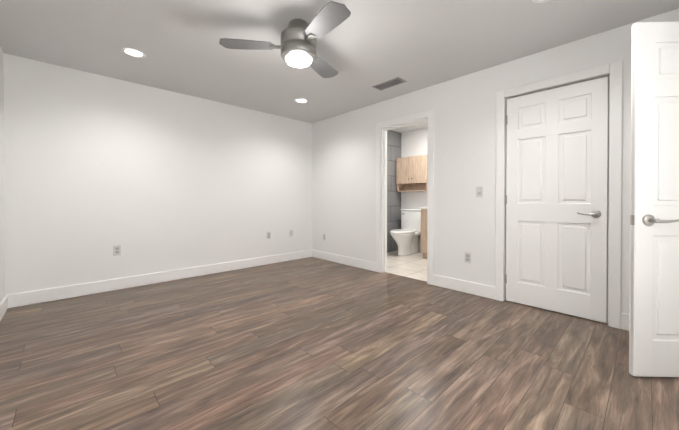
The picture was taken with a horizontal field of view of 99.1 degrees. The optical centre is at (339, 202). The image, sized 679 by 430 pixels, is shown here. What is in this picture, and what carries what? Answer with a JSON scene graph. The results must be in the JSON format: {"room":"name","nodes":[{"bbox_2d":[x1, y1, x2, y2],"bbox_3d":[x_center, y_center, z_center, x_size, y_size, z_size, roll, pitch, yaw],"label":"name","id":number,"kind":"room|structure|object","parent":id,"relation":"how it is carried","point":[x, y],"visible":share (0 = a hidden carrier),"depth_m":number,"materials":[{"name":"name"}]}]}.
{"room":"empty bedroom","nodes":[
{"label":"empty bedroom","id":0,"kind":"room"},
{"bbox_2d":[0,47,4,302],"bbox_3d":[-1.557,-0.183,0.936,0.120,2.400,4.780,0,1,-43],"label":"wall","id":1,"kind":"structure","parent":0,"point":[2,239],"depth_m":2.62,"materials":[{"name":"paint"}]},
{"bbox_2d":[0,294,11,320],"bbox_3d":[-1.547,0.952,1.036,0.020,0.130,4.660,0,1,-43],"label":"baseboard","id":2,"kind":"structure","parent":1,"relation":"attached to","point":[6,303],"depth_m":2.62,"materials":[{"name":"paint"}]},
{"bbox_2d":[3,53,311,294],"bbox_3d":[-1.864,-0.206,4.009,3.880,2.400,0.120,0,1,-43],"label":"wall","id":3,"kind":"structure","parent":0,"point":[148,179],"depth_m":3.41,"materials":[{"name":"paint"}]},
{"bbox_2d":[113,245,120,255],"bbox_3d":[-2.534,0.549,3.297,0.070,0.114,0.009,0,1,-43],"label":"electrical outlet","id":4,"kind":"object","parent":3,"relation":"attached to","point":[116,249],"visible":1,"depth_m":3.29,"materials":[{"name":"white plastic"}]},
{"bbox_2d":[12,250,311,307],"bbox_3d":[-1.805,0.929,3.977,3.610,0.130,0.020,0,1,-43],"label":"baseboard","id":5,"kind":"structure","parent":3,"relation":"attached to","point":[71,291],"depth_m":3.43,"materials":[{"name":"paint"}]},
{"bbox_2d":[0,250,678,429],"bbox_3d":[0.432,1.032,2.895,5.690,0.060,4.900,0,1,-43],"label":"floor","id":6,"kind":"structure","parent":0,"point":[311,343],"depth_m":1.85,"materials":[{"name":"brown wood"}]},
{"bbox_2d":[390,209,420,255],"bbox_3d":[1.234,0.559,5.428,0.791,0.848,0.468,0,1,-43],"label":"toilet","id":7,"kind":"object","parent":6,"relation":"on","point":[405,236],"visible":0.85,"depth_m":5.41,"materials":[{"name":"ceramic"}]},
{"bbox_2d":[420,207,426,258],"bbox_3d":[1.918,0.465,4.862,0.580,1.045,0.960,0,1,-43],"label":"bathroom vanity","id":8,"kind":"object","parent":6,"relation":"on","point":[424,230],"visible":0.06,"depth_m":4.98,"materials":[{"name":"brown wood"}]},
{"bbox_2d":[0,0,678,132],"bbox_3d":[0.432,-1.448,2.876,5.690,0.100,4.900,0,1,-43],"label":"ceiling","id":9,"kind":"structure","parent":0,"point":[365,47],"depth_m":2.48,"materials":[{"name":"paint"}]},
{"bbox_2d":[121,47,146,57],"bbox_3d":[-1.919,-1.393,2.700,0.196,0.007,0.196,0,1,-43],"label":"recessed light","id":10,"kind":"object","parent":9,"relation":"in","point":[133,52],"visible":1,"depth_m":2.69,"materials":[{"name":"white plastic"}]},
{"bbox_2d":[219,1,350,77],"bbox_3d":[-0.233,-1.235,2.221,1.061,0.315,1.012,0,1,-43],"label":"ceiling fan","id":11,"kind":"object","parent":9,"relation":"attached to","point":[298,45],"visible":1,"depth_m":2.16,"materials":[{"name":"silver metal"}]},
{"bbox_2d":[294,98,308,102],"bbox_3d":[-0.526,-1.403,4.007,0.196,0.007,0.196,0,1,-43],"label":"recessed light","id":12,"kind":"object","parent":9,"relation":"in","point":[300,100],"visible":1,"depth_m":3.99,"materials":[{"name":"white plastic"}]},
{"bbox_2d":[373,77,406,90],"bbox_3d":[0.588,-1.400,3.434,0.170,0.015,0.380,0,1,-43],"label":"ceiling vent","id":13,"kind":"object","parent":9,"relation":"in","point":[385,85],"visible":1,"depth_m":3.43,"materials":[{"name":"grey metal"}]},
{"bbox_2d":[531,0,549,2],"bbox_3d":[1.382,-1.387,1.917,0.196,0.007,0.196,0,1,-43],"label":"recessed light","id":14,"kind":"object","parent":9,"relation":"in","point":[538,1],"visible":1,"depth_m":2.00,"materials":[{"name":"white plastic"}]},
{"bbox_2d":[387,130,400,251],"bbox_3d":[0.618,-0.217,5.434,1.690,2.400,0.120,0,1,-43],"label":"tiled wall","id":15,"kind":"structure","parent":0,"point":[393,194],"depth_m":5.77,"materials":[{"name":"tile"}]},
{"bbox_2d":[401,128,427,246],"bbox_3d":[2.038,-0.215,5.244,0.120,2.400,2.340,0,1,-43],"label":"wall","id":16,"kind":"structure","parent":0,"point":[414,143],"depth_m":5.74,"materials":[{"name":"paint"}]},
{"bbox_2d":[396,154,426,191],"bbox_3d":[1.436,-0.543,5.616,0.240,0.670,0.670,0,1,-43],"label":"upper cabinet","id":17,"kind":"object","parent":16,"relation":"attached to","point":[411,173],"visible":0.94,"depth_m":5.57,"materials":[{"name":"brown wood"}]},
{"bbox_2d":[312,8,678,322],"bbox_3d":[1.143,-0.203,3.553,0.120,2.400,4.660,0,1,-43],"label":"wall","id":18,"kind":"structure","parent":0,"point":[344,180],"depth_m":3.25,"materials":[{"name":"paint"}]},
{"bbox_2d":[312,250,375,271],"bbox_3d":[0.025,0.924,4.653,0.016,0.130,1.459,0,1,-43],"label":"baseboard","id":19,"kind":"structure","parent":18,"relation":"attached to","point":[368,265],"depth_m":4.57,"materials":[{"name":"paint"}]},
{"bbox_2d":[376,110,433,284],"bbox_3d":[0.870,-0.057,3.830,0.140,2.105,0.886,0,1,-43],"label":"trim","id":20,"kind":"structure","parent":18,"relation":"attached to","point":[382,128],"depth_m":4.02,"materials":[{"name":"paint"}]},
{"bbox_2d":[433,274,494,298],"bbox_3d":[1.368,0.935,3.223,0.016,0.130,0.691,0,1,-43],"label":"baseboard","id":21,"kind":"structure","parent":18,"relation":"attached to","point":[487,291],"depth_m":3.19,"materials":[{"name":"paint"}]},
{"bbox_2d":[465,252,470,262],"bbox_3d":[1.411,0.610,3.180,0.009,0.114,0.070,0,1,-43],"label":"electrical outlet","id":22,"kind":"object","parent":18,"relation":"attached to","point":[467,257],"visible":1,"depth_m":3.18,"materials":[{"name":"white plastic"}]},
{"bbox_2d":[476,186,482,196],"bbox_3d":[1.491,-0.109,3.086,0.013,0.114,0.070,0,1,-43],"label":"light switch","id":23,"kind":"object","parent":18,"relation":"attached to","point":[479,191],"visible":1,"depth_m":3.08,"materials":[{"name":"white plastic"}]},
{"bbox_2d":[505,76,608,322],"bbox_3d":[1.931,-0.019,2.638,0.092,2.030,0.755,0,1,-43],"label":"closet door","id":24,"kind":"structure","parent":18,"relation":"in","point":[556,195],"depth_m":2.61,"materials":[{"name":"paint"}]},
{"bbox_2d":[495,60,622,328],"bbox_3d":[1.918,-0.058,2.626,0.020,2.125,0.923,0,1,-43],"label":"trim","id":25,"kind":"structure","parent":18,"relation":"attached to","point":[614,70],"depth_m":2.33,"materials":[{"name":"paint"}]},
{"bbox_2d":[621,313,628,330],"bbox_3d":[2.456,0.944,2.064,0.016,0.130,0.645,0,1,-43],"label":"baseboard","id":26,"kind":"structure","parent":18,"relation":"attached to","point":[624,316],"depth_m":2.28,"materials":[{"name":"paint"}]},
{"bbox_3d":[1.452,-0.180,0.565,3.760,2.400,0.120,0,1,-43],"label":"wall","id":27,"kind":"structure","parent":0,"visible":0},
{"bbox_2d":[629,22,678,376],"bbox_3d":[2.075,-0.011,1.660,0.762,2.030,0.148,0,0,2],"label":"entry door","id":28,"kind":"structure","parent":27,"relation":"in","point":[654,278],"depth_m":1.66,"materials":[{"name":"paint"}]}
]}

